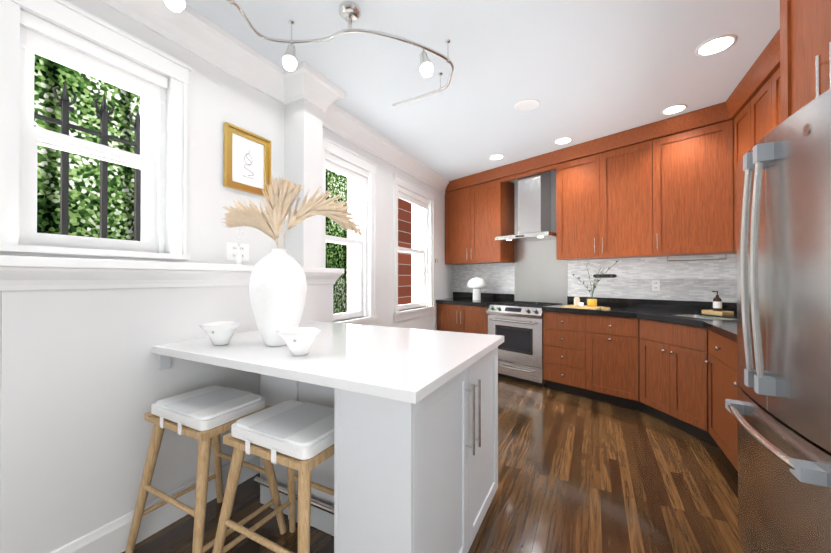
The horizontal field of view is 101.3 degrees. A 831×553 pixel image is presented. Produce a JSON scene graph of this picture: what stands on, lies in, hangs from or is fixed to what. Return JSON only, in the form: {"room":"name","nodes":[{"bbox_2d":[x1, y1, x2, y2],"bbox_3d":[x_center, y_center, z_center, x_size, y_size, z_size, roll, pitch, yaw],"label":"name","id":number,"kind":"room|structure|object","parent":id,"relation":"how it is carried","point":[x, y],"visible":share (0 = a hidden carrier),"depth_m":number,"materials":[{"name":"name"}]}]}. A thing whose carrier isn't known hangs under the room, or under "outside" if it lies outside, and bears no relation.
{"room":"kitchen","nodes":[
{"label":"kitchen","id":0,"kind":"room"},
{"bbox_2d":[0,0,452,329],"bbox_3d":[-1.096,-0.111,2.783,0.300,2.760,7.600,0,0,28],"label":"wall","id":1,"kind":"structure","parent":0,"point":[217,98],"depth_m":2.27,"materials":[{"name":"paint"}]},
{"bbox_2d":[34,81,140,240],"bbox_3d":[-1.805,-0.401,1.971,0.040,1.330,0.900,0,0,28],"label":"guard","id":2,"kind":"object","parent":1,"relation":"attached to","point":[65,104],"visible":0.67,"depth_m":1.96,"materials":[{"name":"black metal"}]},
{"bbox_2d":[0,0,191,259],"bbox_3d":[-1.568,-0.660,1.688,0.205,1.125,0.764,0,0,28],"label":"window","id":3,"kind":"structure","parent":1,"relation":"in","point":[25,36],"depth_m":1.61,"materials":[{"name":"paint"}]},
{"bbox_2d":[50,454,259,552],"bbox_3d":[-0.968,1.190,2.482,0.198,0.155,6.700,0,0,28],"label":"baseboard","id":4,"kind":"structure","parent":1,"relation":"attached to","point":[111,536],"depth_m":1.64,"materials":[{"name":"paint"}]},
{"bbox_2d":[0,284,332,552],"bbox_3d":[-1.185,0.659,2.091,0.180,1.210,1.800,0,0,28],"label":"wainscot","id":5,"kind":"structure","parent":1,"relation":"attached to","point":[86,383],"depth_m":1.48,"materials":[{"name":"paint"}]},
{"bbox_2d":[0,255,343,290],"bbox_3d":[-1.157,-0.005,2.080,0.245,0.130,1.930,0,0,28],"label":"sill ledge","id":6,"kind":"object","parent":5,"relation":"on","point":[25,273],"visible":1,"depth_m":1.53,"materials":[{"name":"paint"}]},
{"bbox_2d":[235,226,247,264],"bbox_3d":[-1.113,-0.209,2.164,0.078,0.276,0.080,0,0,28],"label":"vase","id":7,"kind":"object","parent":6,"relation":"on","point":[238,259],"visible":0.9,"depth_m":2.15,"materials":[{"name":"white"}]},
{"bbox_2d":[285,99,322,267],"bbox_3d":[-0.874,-0.779,2.671,0.200,1.425,0.200,0,0,28],"label":"pillar","id":8,"kind":"structure","parent":6,"relation":"on","point":[304,159],"depth_m":2.59,"materials":[{"name":"paint"}]},
{"bbox_2d":[226,242,248,260],"bbox_3d":[-1.187,-0.164,2.277,0.008,0.114,0.160,0,0,28],"label":"outlet","id":9,"kind":"object","parent":1,"relation":"attached to","point":[232,249],"visible":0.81,"depth_m":2.26,"materials":[{"name":"white plastic"}]},
{"bbox_2d":[224,122,270,196],"bbox_3d":[-1.143,-0.784,2.337,0.030,0.410,0.340,0,0,28],"label":"picture frame","id":10,"kind":"object","parent":1,"relation":"attached to","point":[247,161],"visible":0.98,"depth_m":2.32,"materials":[{"name":"gold metal"}]},
{"bbox_2d":[97,0,448,194],"bbox_3d":[-0.856,-1.407,2.569,0.330,0.169,6.930,0,0,28],"label":"crown molding","id":11,"kind":"structure","parent":1,"relation":"attached to","point":[191,30],"depth_m":2.39,"materials":[{"name":"paint"}]},
{"bbox_2d":[323,136,377,325],"bbox_3d":[-0.700,-0.343,3.339,0.205,1.750,0.890,0,0,28],"label":"window","id":12,"kind":"structure","parent":1,"relation":"in","point":[356,174],"depth_m":3.59,"materials":[{"name":"paint"}]},
{"bbox_2d":[392,173,434,321],"bbox_3d":[-0.061,-0.338,4.556,0.205,1.755,1.140,0,0,28],"label":"window","id":13,"kind":"structure","parent":1,"relation":"in","point":[412,197],"depth_m":4.68,"materials":[{"name":"paint"}]},
{"bbox_2d":[122,376,744,552],"bbox_3d":[0.573,1.313,1.897,4.070,0.100,7.600,0,0,28],"label":"floor","id":14,"kind":"structure","parent":0,"point":[578,474],"depth_m":1.99,"materials":[{"name":"brown wood"}]},
{"bbox_2d":[125,385,286,552],"bbox_3d":[-0.973,0.921,1.611,0.535,0.683,0.455,0,0,28],"label":"stool","id":15,"kind":"object","parent":14,"relation":"on","point":[206,417],"visible":0.96,"depth_m":1.54,"materials":[{"name":"brown wood"}]},
{"bbox_2d":[212,400,333,552],"bbox_3d":[-0.486,0.919,1.389,0.535,0.683,0.455,0,0,28],"label":"stool","id":16,"kind":"object","parent":14,"relation":"on","point":[293,436],"visible":0.77,"depth_m":1.30,"materials":[{"name":"brown wood"}]},
{"bbox_2d":[154,341,503,552],"bbox_3d":[-0.387,0.820,1.820,1.478,0.881,1.055,0,0,28],"label":"kitchen island","id":17,"kind":"object","parent":14,"relation":"on","point":[410,465],"depth_m":1.18,"materials":[{"name":"white wood"}]},
{"bbox_2d":[152,321,503,404],"bbox_3d":[-0.391,0.361,1.828,1.467,0.036,1.110,0,0,28],"label":"island countertop","id":18,"kind":"structure","parent":17,"relation":"on","point":[386,363],"depth_m":1.47,"materials":[{"name":"white stone"}]},
{"bbox_2d":[199,321,240,344],"bbox_3d":[-0.980,0.289,1.705,0.186,0.105,0.181,0,0,28],"label":"bowl","id":19,"kind":"object","parent":18,"relation":"on","point":[220,332],"visible":1,"depth_m":1.67,"materials":[{"name":"white ceramic"}]},
{"bbox_2d":[221,175,361,345],"bbox_3d":[-0.637,-0.078,1.755,0.625,0.839,0.421,0,0,28],"label":"vase","id":20,"kind":"object","parent":18,"relation":"on","point":[277,288],"visible":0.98,"depth_m":1.66,"materials":[{"name":"white ceramic"}]},
{"bbox_2d":[276,327,320,355],"bbox_3d":[-0.496,0.287,1.484,0.180,0.105,0.186,0,0,28],"label":"bowl","id":21,"kind":"object","parent":18,"relation":"on","point":[298,341],"visible":0.98,"depth_m":1.44,"materials":[{"name":"white ceramic"}]},
{"bbox_2d":[437,303,487,333],"bbox_3d":[0.886,0.841,5.038,1.096,0.880,1.006,0,0,28],"label":"base cabinet","id":22,"kind":"object","parent":14,"relation":"on","point":[450,317],"depth_m":4.76,"materials":[{"name":"brown wood"}]},
{"bbox_2d":[436,292,513,306],"bbox_3d":[0.878,0.325,5.028,1.097,0.144,1.032,0,0,28],"label":"countertop","id":23,"kind":"structure","parent":22,"relation":"on","point":[459,298],"depth_m":4.98,"materials":[{"name":"black stone"}]},
{"bbox_2d":[467,277,485,299],"bbox_3d":[0.903,0.178,5.026,0.284,0.338,0.284,0,0,-42],"label":"table lamp","id":24,"kind":"object","parent":23,"relation":"on","point":[476,284],"visible":1,"depth_m":4.95,"materials":[{"name":"white"}]},
{"bbox_2d":[486,301,561,386],"bbox_3d":[1.395,0.809,4.335,0.682,0.936,0.756,0,0,-42],"label":"range","id":25,"kind":"object","parent":14,"relation":"on","point":[518,325],"visible":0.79,"depth_m":4.10,"materials":[{"name":"silver metal"}]},
{"bbox_2d":[543,311,738,470],"bbox_3d":[1.967,0.828,2.787,1.920,0.876,2.630,0,0,28],"label":"base cabinet","id":26,"kind":"object","parent":14,"relation":"on","point":[682,377],"depth_m":3.04,"materials":[{"name":"brown wood"}]},
{"bbox_2d":[542,296,653,317],"bbox_3d":[2.039,0.345,3.683,1.239,0.200,0.978,0,0,28],"label":"countertop","id":27,"kind":"structure","parent":26,"relation":"on","point":[619,307],"depth_m":3.75,"materials":[{"name":"black stone"}]},
{"bbox_2d":[562,305,609,309],"bbox_3d":[1.825,0.328,3.622,0.255,0.020,0.440,0,0,-42],"label":"cutting board","id":28,"kind":"object","parent":27,"relation":"on","point":[587,307],"visible":1,"depth_m":3.54,"materials":[{"name":"brown wood"}]},
{"bbox_2d":[574,297,579,305],"bbox_3d":[1.757,0.270,3.709,0.059,0.095,0.060,0,0,-42],"label":"jar","id":29,"kind":"object","parent":28,"relation":"on","point":[576,300],"visible":0.9,"depth_m":3.69,"materials":[{"name":"beige ceramic"}]},
{"bbox_2d":[573,260,618,306],"bbox_3d":[1.891,0.075,3.606,0.257,0.483,0.469,0,0,-42],"label":"potted plant","id":30,"kind":"object","parent":28,"relation":"on","point":[591,302],"visible":1,"depth_m":3.58,"materials":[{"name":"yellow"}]},
{"bbox_2d":[632,300,736,342],"bbox_3d":[2.337,0.338,2.595,1.082,0.200,2.628,0,0,28],"label":"countertop","id":31,"kind":"structure","parent":26,"relation":"on","point":[689,313],"depth_m":3.09,"materials":[{"name":"black stone"}]},
{"bbox_2d":[702,310,733,314],"bbox_3d":[2.687,0.319,3.031,0.120,0.030,0.180,0,0,-9],"label":"soap tray","id":32,"kind":"object","parent":31,"relation":"on","point":[718,312],"visible":0.98,"depth_m":2.98,"materials":[{"name":"brown wood"}]},
{"bbox_2d":[712,291,721,311],"bbox_3d":[2.685,0.220,3.032,0.066,0.182,0.060,0,0,28],"label":"soap bottle","id":33,"kind":"object","parent":32,"relation":"on","point":[717,302],"visible":0.88,"depth_m":3.01,"materials":[{"name":"brown"}]},
{"bbox_2d":[725,88,830,552],"bbox_3d":[1.603,0.363,1.035,0.899,1.780,0.760,0,0,28],"label":"fridge","id":34,"kind":"object","parent":14,"relation":"on","point":[779,409],"visible":1,"depth_m":1.10,"materials":[{"name":"grey metal"}]},
{"bbox_2d":[186,0,779,180],"bbox_3d":[0.573,-1.547,1.915,4.070,0.100,7.600,0,0,28],"label":"ceiling","id":35,"kind":"structure","parent":0,"point":[582,71],"depth_m":2.37,"materials":[{"name":"paint"}]},
{"bbox_2d":[164,0,453,106],"bbox_3d":[-0.498,-1.343,1.911,1.047,0.306,1.772,0,0,28],"label":"track light","id":36,"kind":"object","parent":35,"relation":"attached to","point":[350,12],"visible":1,"depth_m":1.95,"materials":[{"name":"silver metal"}]},
{"bbox_2d":[489,154,503,159],"bbox_3d":[1.006,-1.479,4.225,0.186,0.006,0.186,0,0,28],"label":"recessed light","id":37,"kind":"object","parent":35,"relation":"in","point":[496,157],"visible":1,"depth_m":4.23,"materials":[{"name":"paint"}]},
{"bbox_2d":[514,99,539,111],"bbox_3d":[0.969,-1.486,2.957,0.210,0.008,0.210,0,0,28],"label":"recessed light","id":38,"kind":"object","parent":35,"relation":"in","point":[526,105],"visible":1,"depth_m":2.94,"materials":[{"name":"paint"}]},
{"bbox_2d":[554,137,572,143],"bbox_3d":[1.615,-1.482,3.724,0.186,0.006,0.186,0,0,28],"label":"recessed light","id":39,"kind":"object","parent":35,"relation":"in","point":[564,140],"visible":1,"depth_m":3.71,"materials":[{"name":"paint"}]},
{"bbox_2d":[661,104,686,114],"bbox_3d":[2.303,-1.487,3.033,0.186,0.006,0.186,0,0,28],"label":"recessed light","id":40,"kind":"object","parent":35,"relation":"in","point":[673,109],"visible":1,"depth_m":3.03,"materials":[{"name":"paint"}]},
{"bbox_2d":[695,34,737,56],"bbox_3d":[1.943,-1.492,2.204,0.206,0.006,0.206,0,0,28],"label":"recessed light","id":41,"kind":"object","parent":35,"relation":"in","point":[716,45],"visible":1,"depth_m":2.20,"materials":[{"name":"paint"}]},
{"bbox_2d":[472,170,736,303],"bbox_3d":[1.958,-0.101,4.455,0.250,2.760,4.900,0,0,-42],"label":"wall","id":42,"kind":"structure","parent":0,"point":[553,200],"depth_m":4.46,"materials":[{"name":"paint"}]},
{"bbox_2d":[445,169,513,264],"bbox_3d":[0.941,-0.834,5.145,1.093,1.276,0.688,0,0,28],"label":"upper cabinet","id":43,"kind":"object","parent":42,"relation":"attached to","point":[479,208],"depth_m":4.92,"materials":[{"name":"brown wood"}]},
{"bbox_2d":[497,153,552,180],"bbox_3d":[1.448,-1.399,4.383,0.737,0.156,0.293,0,0,28],"label":"upper cabinet","id":44,"kind":"object","parent":42,"relation":"attached to","point":[542,163],"depth_m":4.32,"materials":[{"name":"brown wood"}]},
{"bbox_2d":[495,171,566,303],"bbox_3d":[1.484,-0.536,4.420,0.498,1.770,0.756,0,0,-42],"label":"range hood","id":45,"kind":"object","parent":42,"relation":"attached to","point":[540,272],"visible":0.96,"depth_m":4.46,"materials":[{"name":"silver metal"}]},
{"bbox_2d":[453,254,736,301],"bbox_3d":[1.930,0.012,4.295,0.005,0.467,3.900,0,0,-42],"label":"backsplash","id":46,"kind":"structure","parent":42,"relation":"attached to","point":[700,280],"depth_m":3.71,"materials":[{"name":"tile"}]},
{"bbox_2d":[593,274,616,277],"bbox_3d":[2.204,-0.006,3.970,0.018,0.040,0.250,0,0,-42],"label":"rail","id":47,"kind":"object","parent":46,"relation":"attached to","point":[608,275],"visible":0.75,"depth_m":3.95,"materials":[{"name":"black metal"}]},
{"bbox_2d":[652,280,659,290],"bbox_3d":[2.541,0.094,3.600,0.008,0.114,0.070,0,0,-42],"label":"outlet","id":48,"kind":"object","parent":46,"relation":"attached to","point":[655,285],"visible":1,"depth_m":3.60,"materials":[{"name":"white plastic"}]},
{"bbox_2d":[553,125,644,259],"bbox_3d":[2.074,-0.843,3.831,0.912,1.276,0.688,0,0,28],"label":"upper cabinet","id":49,"kind":"object","parent":42,"relation":"attached to","point":[600,182],"depth_m":3.68,"materials":[{"name":"brown wood"}]},
{"bbox_2d":[645,102,724,256],"bbox_3d":[2.488,-0.848,3.118,0.621,1.274,0.302,0,0,28],"label":"upper cabinet","id":50,"kind":"object","parent":42,"relation":"attached to","point":[664,187],"depth_m":3.14,"materials":[{"name":"brown wood"}]},
{"bbox_2d":[667,254,726,260],"bbox_3d":[2.689,-0.180,3.271,0.010,0.053,0.447,0,0,-42],"label":"towel rail","id":51,"kind":"object","parent":50,"relation":"attached to","point":[696,259],"visible":0.92,"depth_m":3.26,"materials":[{"name":"silver metal"}]},
{"bbox_2d":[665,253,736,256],"bbox_3d":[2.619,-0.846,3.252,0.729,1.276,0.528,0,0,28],"label":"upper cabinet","id":52,"kind":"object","parent":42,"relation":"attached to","point":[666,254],"depth_m":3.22,"materials":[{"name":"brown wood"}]},
{"bbox_2d":[725,73,752,252],"bbox_3d":[2.750,-0.850,2.668,0.413,1.276,0.449,0,0,28],"label":"upper cabinet","id":53,"kind":"object","parent":42,"relation":"attached to","point":[739,105],"depth_m":2.87,"materials":[{"name":"brown wood"}]},
{"bbox_2d":[753,61,764,145],"bbox_3d":[2.622,-0.852,2.354,0.347,1.276,0.474,0,0,28],"label":"upper cabinet","id":54,"kind":"object","parent":42,"relation":"attached to","point":[759,73],"depth_m":2.45,"materials":[{"name":"brown wood"}]},
{"bbox_2d":[765,37,780,135],"bbox_3d":[2.460,-0.854,2.044,0.347,1.276,0.473,0,0,28],"label":"upper cabinet","id":55,"kind":"object","parent":42,"relation":"attached to","point":[772,59],"depth_m":2.25,"materials":[{"name":"brown wood"}]},
{"bbox_2d":[780,0,830,122],"bbox_3d":[1.688,-0.121,0.994,0.742,2.754,0.810,0,0,28],"label":"upper cabinet","id":56,"kind":"object","parent":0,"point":[805,52],"visible":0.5,"depth_m":1.35,"materials":[{"name":"brown wood"}]},
{"label":"outside","id":57,"kind":"structure","parent":0,"visible":0},
{"bbox_2d":[34,54,346,313],"bbox_3d":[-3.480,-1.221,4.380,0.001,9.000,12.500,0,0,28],"label":"hedge","id":58,"kind":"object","parent":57,"point":[84,192],"depth_m":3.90,"materials":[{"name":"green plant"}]},
{"bbox_2d":[398,198,411,304],"bbox_3d":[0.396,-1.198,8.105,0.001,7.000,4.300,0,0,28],"label":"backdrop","id":59,"kind":"structure","parent":57,"point":[404,259],"depth_m":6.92,"materials":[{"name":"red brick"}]}
]}

